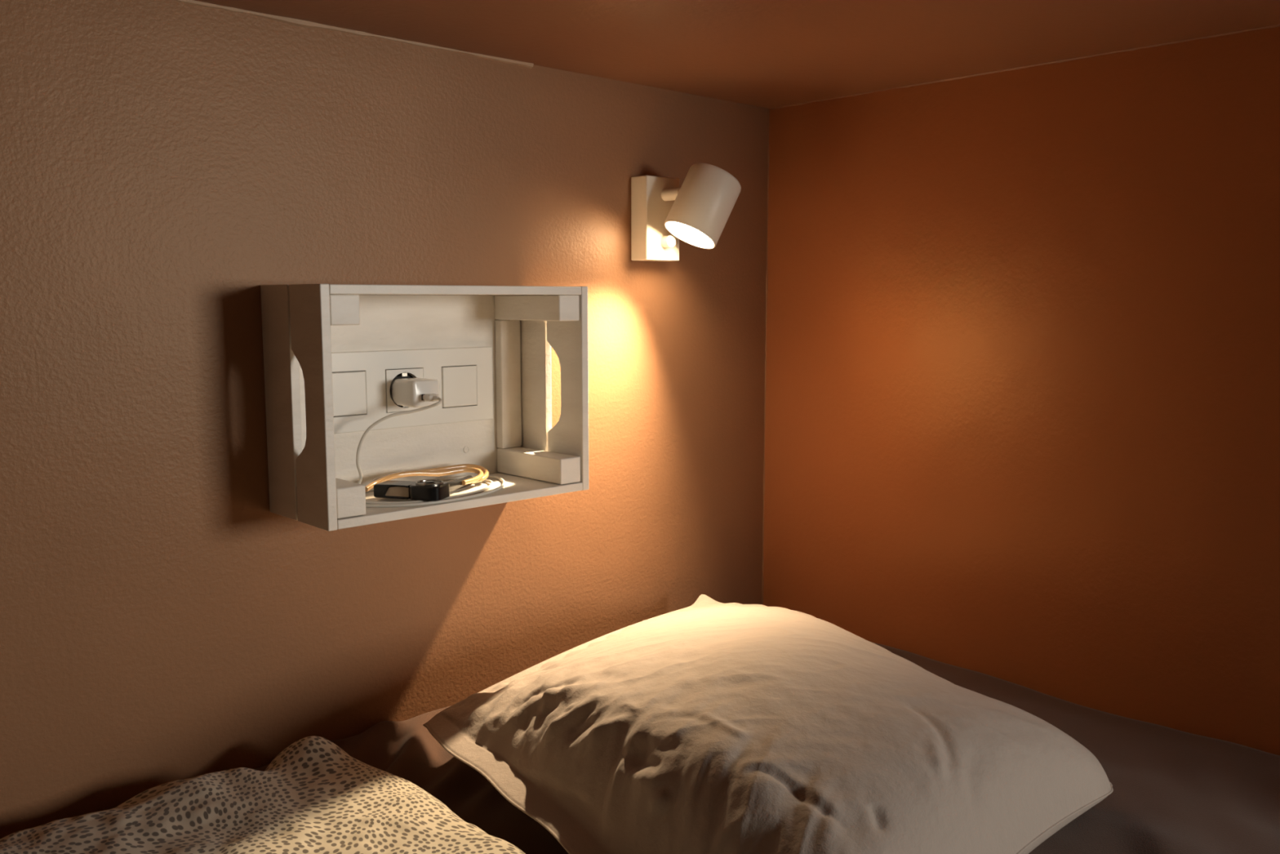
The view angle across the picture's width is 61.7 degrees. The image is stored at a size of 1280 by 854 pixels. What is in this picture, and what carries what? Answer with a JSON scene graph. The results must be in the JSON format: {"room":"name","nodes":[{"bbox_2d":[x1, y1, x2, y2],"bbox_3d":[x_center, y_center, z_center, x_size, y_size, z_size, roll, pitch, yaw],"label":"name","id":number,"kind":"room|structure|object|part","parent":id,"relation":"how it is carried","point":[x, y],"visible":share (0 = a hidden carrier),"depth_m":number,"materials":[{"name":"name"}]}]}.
{"room":"bedroom","nodes":[
{"label":"bedroom","id":0,"kind":"room"},
{"bbox_2d":[0,0,768,838],"bbox_3d":[-0.652,0.163,0.868,2.420,1.298,0.120,-6,9,-43],"label":"wall","id":1,"kind":"structure","parent":0,"point":[163,163],"depth_m":1.04,"materials":[{"name":"paint"}]},
{"bbox_2d":[173,0,533,68],"bbox_3d":[-0.770,-0.339,0.612,1.780,0.011,0.011,-6,9,-43],"label":"trim","id":2,"kind":"structure","parent":1,"relation":"attached to","point":[295,22],"depth_m":1.04,"materials":[{"name":"beige"}]},
{"bbox_2d":[260,284,588,531],"bbox_3d":[-0.209,-0.034,1.098,0.308,0.220,0.121,-6,9,-43],"label":"crate","id":3,"kind":"object","parent":1,"relation":"attached to","point":[313,475],"visible":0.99,"depth_m":1.13,"materials":[{"name":"paint"}]},
{"bbox_3d":[-0.338,-0.028,1.046,0.029,0.146,0.012,-6,9,-43],"label":"corner post","id":4,"kind":"part","parent":3,"relation":"part of","materials":[{"name":"paint"}]},
{"bbox_2d":[331,346,493,433],"bbox_3d":[-0.246,-0.041,1.133,0.216,0.081,0.009,-6,9,-43],"label":"electrical outlet","id":5,"kind":"object","parent":3,"relation":"attached to","point":[362,380],"visible":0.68,"depth_m":1.13,"materials":[{"name":"white plastic"}]},
{"bbox_2d":[390,377,439,407],"bbox_3d":[-0.234,-0.036,1.115,0.032,0.028,0.049,-6,9,-43],"label":"charger","id":6,"kind":"object","parent":5,"relation":"attached to","point":[407,392],"visible":0.92,"depth_m":1.10,"materials":[{"name":"white plastic"}]},
{"bbox_2d":[355,393,505,506],"bbox_3d":[-0.215,0.017,1.095,0.202,0.102,0.112,-6,9,-43],"label":"charging cable","id":7,"kind":"object","parent":6,"relation":"hanging from","point":[429,397],"visible":0.7,"depth_m":1.06,"materials":[{"name":"white plastic"}]},
{"bbox_2d":[364,463,488,501],"bbox_3d":[-0.221,0.055,1.114,0.090,0.019,0.137,2,7,15],"label":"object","id":8,"kind":"object","parent":3,"relation":"in","point":[429,490],"visible":0.99,"depth_m":1.06,"materials":[{"name":"black plastic"}]},
{"bbox_3d":[-0.150,-0.049,1.222,0.028,0.146,0.012,-6,9,-43],"label":"corner post","id":9,"kind":"part","parent":3,"relation":"part of","materials":[{"name":"paint"}]},
{"bbox_2d":[631,163,741,261],"bbox_3d":[0.062,-0.265,1.329,0.096,0.116,0.121,-6,9,-43],"label":"wall spotlight","id":10,"kind":"object","parent":1,"relation":"attached to","point":[696,213],"visible":1,"depth_m":1.32,"materials":[{"name":"beige metal"}]},
{"bbox_3d":[0.036,-0.232,1.344,0.016,0.016,0.012,-6,9,-43],"label":"switch knob","id":11,"kind":"part","parent":10,"relation":"part of","materials":[{"name":"white plastic"}]},
{"bbox_3d":[0.042,-0.289,1.331,0.015,0.015,0.030,-6,9,-43],"label":"arm","id":12,"kind":"part","parent":10,"relation":"part of","materials":[{"name":"beige ceramic"}]},
{"bbox_3d":[0.069,-0.265,1.311,0.071,0.077,0.063,-6,9,-43],"label":"bulb","id":13,"kind":"part","parent":10,"relation":"part of","materials":[{"name":"white glass"}]},
{"bbox_3d":[0.077,-0.270,1.312,0.097,0.102,0.069,-4,8,-28],"label":"lamp shade","id":14,"kind":"part","parent":10,"relation":"part of","materials":[{"name":"white metal"}]},
{"bbox_2d":[761,108,769,604],"bbox_3d":[0.181,-0.092,1.548,0.004,0.713,0.004,-2,7,-14],"label":"trim","id":15,"kind":"structure","parent":1,"relation":"attached to","point":[766,277],"depth_m":1.55,"materials":[{"name":"paint"}]},
{"bbox_2d":[193,0,1279,108],"bbox_3d":[-0.259,-0.352,0.300,2.300,0.100,1.150,-6,9,-43],"label":"ceiling","id":16,"kind":"structure","parent":0,"point":[767,54],"depth_m":1.07,"materials":[{"name":"brown paint"}]},
{"bbox_2d":[762,26,1279,755],"bbox_3d":[0.665,0.130,1.148,0.120,1.298,1.280,-6,9,-43],"label":"wall","id":17,"kind":"structure","parent":0,"point":[1022,427],"depth_m":1.24,"materials":[{"name":"brown paint"}]},
{"bbox_2d":[771,24,1279,109],"bbox_3d":[0.561,-0.399,1.107,0.004,0.004,1.095,-6,9,-43],"label":"trim","id":18,"kind":"structure","parent":17,"relation":"attached to","point":[1277,25],"depth_m":1.21,"materials":[{"name":"brown paint"}]},
{"bbox_3d":[0.731,0.954,0.062,4.600,0.080,3.320,-6,9,-43],"label":"floor","id":19,"kind":"structure","parent":0,"visible":0},
{"bbox_3d":[-0.153,0.705,0.546,1.976,0.300,1.116,-6,9,-43],"label":"platform","id":20,"kind":"object","parent":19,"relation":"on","visible":0},
{"bbox_2d":[113,642,1279,853],"bbox_3d":[-0.153,0.473,0.523,1.974,0.166,1.114,-6,9,-43],"label":"mattress","id":21,"kind":"object","parent":20,"relation":"on","point":[1175,791],"visible":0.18,"depth_m":1.04,"materials":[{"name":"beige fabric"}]},
{"bbox_2d":[0,735,525,853],"bbox_3d":[-0.424,0.407,0.315,1.266,0.067,1.006,-6,9,-43],"label":"duvet","id":22,"kind":"object","parent":21,"relation":"on","point":[313,797],"visible":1,"depth_m":0.87,"materials":[{"name":"fabric"}]},
{"bbox_2d":[422,594,1113,853],"bbox_3d":[0.097,0.270,1.005,0.553,0.152,0.609,-6,9,-43],"label":"pillow","id":23,"kind":"object","parent":21,"relation":"on","point":[708,726],"visible":1,"depth_m":0.86,"materials":[{"name":"beige fabric"}]}
]}

